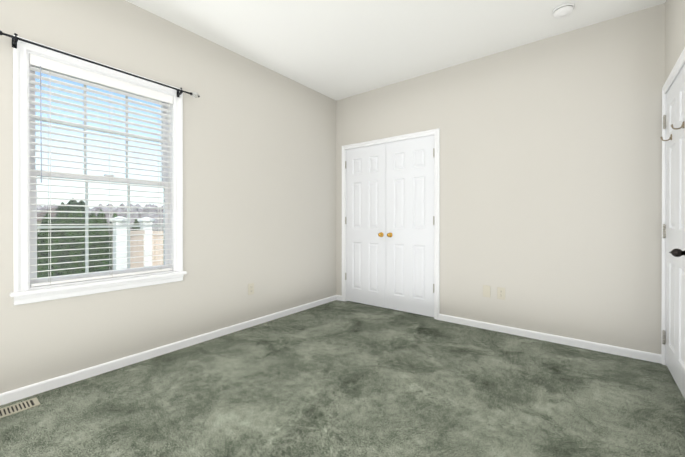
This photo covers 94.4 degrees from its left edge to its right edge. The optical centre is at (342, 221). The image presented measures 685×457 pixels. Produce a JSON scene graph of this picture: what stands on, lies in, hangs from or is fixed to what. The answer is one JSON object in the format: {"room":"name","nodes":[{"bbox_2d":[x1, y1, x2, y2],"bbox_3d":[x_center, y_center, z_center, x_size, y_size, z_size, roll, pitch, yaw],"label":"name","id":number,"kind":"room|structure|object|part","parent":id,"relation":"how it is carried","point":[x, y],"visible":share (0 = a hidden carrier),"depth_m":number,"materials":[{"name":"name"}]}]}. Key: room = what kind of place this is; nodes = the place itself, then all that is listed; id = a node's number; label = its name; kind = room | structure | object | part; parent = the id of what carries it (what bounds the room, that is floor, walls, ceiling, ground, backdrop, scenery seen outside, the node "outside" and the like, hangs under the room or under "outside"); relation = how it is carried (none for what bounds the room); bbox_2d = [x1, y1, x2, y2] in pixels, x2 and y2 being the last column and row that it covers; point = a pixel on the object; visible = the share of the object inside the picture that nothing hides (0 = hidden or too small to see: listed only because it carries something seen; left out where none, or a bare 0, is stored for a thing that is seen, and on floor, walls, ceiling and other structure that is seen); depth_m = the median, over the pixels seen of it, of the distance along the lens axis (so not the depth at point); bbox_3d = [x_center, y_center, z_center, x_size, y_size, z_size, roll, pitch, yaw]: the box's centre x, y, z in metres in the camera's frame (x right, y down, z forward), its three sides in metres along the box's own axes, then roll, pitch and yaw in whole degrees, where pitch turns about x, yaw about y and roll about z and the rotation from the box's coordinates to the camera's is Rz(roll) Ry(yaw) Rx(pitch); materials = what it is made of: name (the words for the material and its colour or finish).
{"room":"empty bedroom","nodes":[
{"label":"empty bedroom","id":0,"kind":"room"},
{"bbox_2d":[0,0,335,393],"bbox_3d":[-1.472,-0.289,2.699,0.140,2.740,4.630,0,0,38],"label":"wall","id":1,"kind":"structure","parent":0,"point":[259,176],"depth_m":2.86,"materials":[{"name":"beige paint"}]},
{"bbox_2d":[9,35,186,305],"bbox_3d":[-1.678,-0.309,2.314,0.095,1.630,1.044,0,0,38],"label":"trim","id":2,"kind":"structure","parent":1,"relation":"attached to","point":[21,294],"depth_m":2.00,"materials":[{"name":"white paint"}]},
{"bbox_2d":[0,31,199,97],"bbox_3d":[-1.637,-1.077,2.268,0.084,0.066,1.255,0,0,38],"label":"curtain rod","id":3,"kind":"object","parent":2,"relation":"attached to","point":[15,38],"visible":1,"depth_m":2.12,"materials":[{"name":"metal"}]},
{"bbox_2d":[28,51,174,289],"bbox_3d":[-1.744,-0.308,2.365,0.160,1.520,0.906,0,0,38],"label":"window","id":4,"kind":"structure","parent":1,"relation":"in","point":[171,236],"depth_m":2.28,"materials":[{"name":"white plastic"}]},
{"bbox_3d":[-1.770,-0.674,2.384,0.030,0.746,0.858,0,0,38],"label":"window sash","id":5,"kind":"part","parent":4,"relation":"part of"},
{"bbox_3d":[-1.736,0.030,2.360,0.042,0.758,0.858,0,0,38],"label":"window sash","id":6,"kind":"part","parent":4,"relation":"part of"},
{"bbox_2d":[29,54,172,286],"bbox_3d":[-1.698,-0.320,2.330,0.065,1.455,0.860,0,0,38],"label":"window blinds","id":7,"kind":"object","parent":4,"relation":"attached to","point":[42,62],"visible":0.9,"depth_m":2.26,"materials":[{"name":"white plastic"}]},
{"bbox_2d":[0,295,336,405],"bbox_3d":[-1.412,1.048,2.656,0.013,0.066,4.350,0,0,38],"label":"baseboard","id":8,"kind":"structure","parent":1,"relation":"attached to","point":[36,388],"depth_m":2.43,"materials":[{"name":"white paint"}]},
{"bbox_2d":[248,283,253,294],"bbox_3d":[-0.940,0.694,3.267,0.008,0.117,0.072,0,0,38],"label":"outlet","id":9,"kind":"object","parent":1,"relation":"attached to","point":[250,288],"visible":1,"depth_m":3.26,"materials":[{"name":"beige plastic"}]},
{"bbox_2d":[0,300,684,456],"bbox_3d":[-0.154,1.075,1.681,3.476,0.017,4.630,0,0,38],"label":"floor","id":10,"kind":"structure","parent":0,"point":[336,378],"depth_m":1.92,"materials":[{"name":"carpet"}]},
{"bbox_2d":[0,397,39,417],"bbox_3d":[-1.926,1.080,1.789,0.118,0.007,0.310,0,0,38],"label":"air vent register","id":11,"kind":"object","parent":10,"relation":"on","point":[17,407],"visible":1,"depth_m":1.84,"materials":[{"name":"beige metal"}]},
{"bbox_2d":[126,0,665,100],"bbox_3d":[-0.151,-1.716,1.670,3.484,0.120,4.630,0,0,38],"label":"ceiling","id":12,"kind":"structure","parent":0,"point":[336,50],"depth_m":2.74,"materials":[{"name":"white paint"}]},
{"bbox_2d":[552,3,574,18],"bbox_3d":[1.723,-1.634,2.477,0.144,0.049,0.144,0,0,38],"label":"smoke detector","id":13,"kind":"object","parent":12,"relation":"attached to","point":[562,11],"visible":1,"depth_m":2.45,"materials":[{"name":"white plastic"}]},
{"bbox_2d":[336,3,664,353],"bbox_3d":[1.224,-0.292,3.449,3.484,2.740,0.140,0,0,38],"label":"wall","id":14,"kind":"structure","parent":0,"point":[550,185],"depth_m":2.86,"materials":[{"name":"beige paint"}]},
{"bbox_2d":[346,143,391,307],"bbox_3d":[0.321,0.047,4.051,0.703,2.031,0.094,0,0,38],"label":"closet door leaf","id":15,"kind":"structure","parent":14,"relation":"in","point":[365,223],"depth_m":4.08,"materials":[{"name":"white paint"}]},
{"bbox_3d":[0.515,0.162,3.879,0.184,0.060,0.059,0,0,38],"label":"closet door knobs","id":16,"kind":"part","parent":15,"relation":"part of","materials":[{"name":"gold metal"}]},
{"bbox_2d":[345,148,433,292],"bbox_3d":[0.529,-0.013,3.896,1.239,1.599,0.018,0,0,38],"label":"closet door hinges","id":17,"kind":"object","parent":14,"relation":"attached to","point":[433,219],"visible":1,"depth_m":3.52,"materials":[{"name":"silver metal"}]},
{"bbox_2d":[342,128,439,319],"bbox_3d":[0.526,0.027,3.892,1.356,2.101,0.017,0,0,38],"label":"trim","id":18,"kind":"structure","parent":14,"relation":"attached to","point":[435,133],"depth_m":3.51,"materials":[{"name":"white paint"}]},
{"bbox_2d":[386,135,433,316],"bbox_3d":[0.786,0.048,3.728,0.609,2.031,0.035,0,0,38],"label":"closet door leaf","id":19,"kind":"structure","parent":14,"relation":"in","point":[409,223],"depth_m":3.70,"materials":[{"name":"white paint"}]},
{"bbox_2d":[483,285,489,296],"bbox_3d":[1.447,0.699,3.187,0.072,0.117,0.007,0,0,38],"label":"electrical outlet plate","id":20,"kind":"object","parent":14,"relation":"attached to","point":[486,290],"visible":1,"depth_m":3.19,"materials":[{"name":"beige plastic"}]},
{"bbox_2d":[337,295,660,363],"bbox_3d":[1.183,1.046,3.388,3.191,0.066,0.013,0,0,38],"label":"baseboard","id":21,"kind":"structure","parent":14,"relation":"attached to","point":[627,352],"depth_m":2.81,"materials":[{"name":"white paint"}]},
{"bbox_2d":[497,287,504,299],"bbox_3d":[1.552,0.702,3.105,0.072,0.117,0.008,0,0,38],"label":"outlet","id":22,"kind":"object","parent":14,"relation":"attached to","point":[500,292],"visible":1,"depth_m":3.10,"materials":[{"name":"beige plastic"}]},
{"bbox_2d":[665,0,684,81],"bbox_3d":[1.171,-0.284,0.650,0.140,2.740,4.630,0,0,38],"label":"wall","id":23,"kind":"structure","parent":0,"point":[674,28],"depth_m":2.17,"materials":[{"name":"beige paint"}]},
{"bbox_2d":[661,47,684,365],"bbox_3d":[2.227,0.032,2.028,0.157,2.101,0.848,0,0,38],"label":"door frame","id":24,"kind":"structure","parent":23,"relation":"attached to","point":[680,62],"depth_m":2.39,"materials":[{"name":"white paint"}]},
{"bbox_2d":[662,63,684,398],"bbox_3d":[2.204,0.053,2.079,0.052,2.031,0.767,0,0,38],"label":"door leaf","id":25,"kind":"structure","parent":23,"relation":"in","point":[675,238],"depth_m":2.12,"materials":[{"name":"white paint"}]},
{"bbox_3d":[2.422,0.061,2.387,0.019,1.727,0.014,0,0,38],"label":"entry door hinges","id":26,"kind":"part","parent":25,"relation":"part of","materials":[{"name":"silver metal"}]},
{"bbox_2d":[669,248,684,256],"bbox_3d":[1.971,0.183,1.860,0.082,0.066,0.066,0,0,38],"label":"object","id":27,"kind":"structure","parent":25,"relation":"attached to","point":[676,252],"depth_m":1.85,"materials":[{"name":"brown metal"}]},
{"bbox_2d":[671,121,683,129],"bbox_3d":[2.058,-0.588,1.951,0.058,0.043,0.016,0,0,38],"label":"hook","id":28,"kind":"object","parent":25,"relation":"attached to","point":[682,127],"depth_m":1.94,"materials":[{"name":"silver metal"}]},
{"label":"outside","id":29,"kind":"structure","parent":0,"visible":0},
{"bbox_3d":[-27.708,2.122,40.337,86.836,0.300,150.000,0,0,38],"label":"ground","id":30,"kind":"structure","parent":29,"visible":0},
{"bbox_2d":[37,208,89,232],"bbox_3d":[-34.084,0.146,38.828,5.000,3.660,5.400,0,0,18],"label":"roof","id":31,"kind":"structure","parent":30,"relation":"on","point":[44,214],"depth_m":37.66,"materials":[{"name":"grey"}]},
{"bbox_2d":[37,198,139,277],"bbox_3d":[-11.376,0.850,13.954,3.612,4.495,20.398,0,0,-42],"label":"trees","id":32,"kind":"object","parent":30,"relation":"on","point":[100,243],"depth_m":7.83,"materials":[{"name":"green plant"}]},
{"bbox_2d":[37,203,162,230],"bbox_3d":[-34.669,0.789,51.547,44.011,8.301,24.219,0,0,38],"label":"tree","id":33,"kind":"object","parent":30,"relation":"on","point":[147,210],"depth_m":41.52,"materials":[{"name":"grey plant"}]},
{"bbox_2d":[110,216,162,269],"bbox_3d":[-3.580,0.985,6.361,0.840,2.169,1.987,0,0,38],"label":"fence","id":34,"kind":"object","parent":30,"relation":"on","point":[136,248],"depth_m":6.03,"materials":[{"name":"beige plastic"}]}
]}

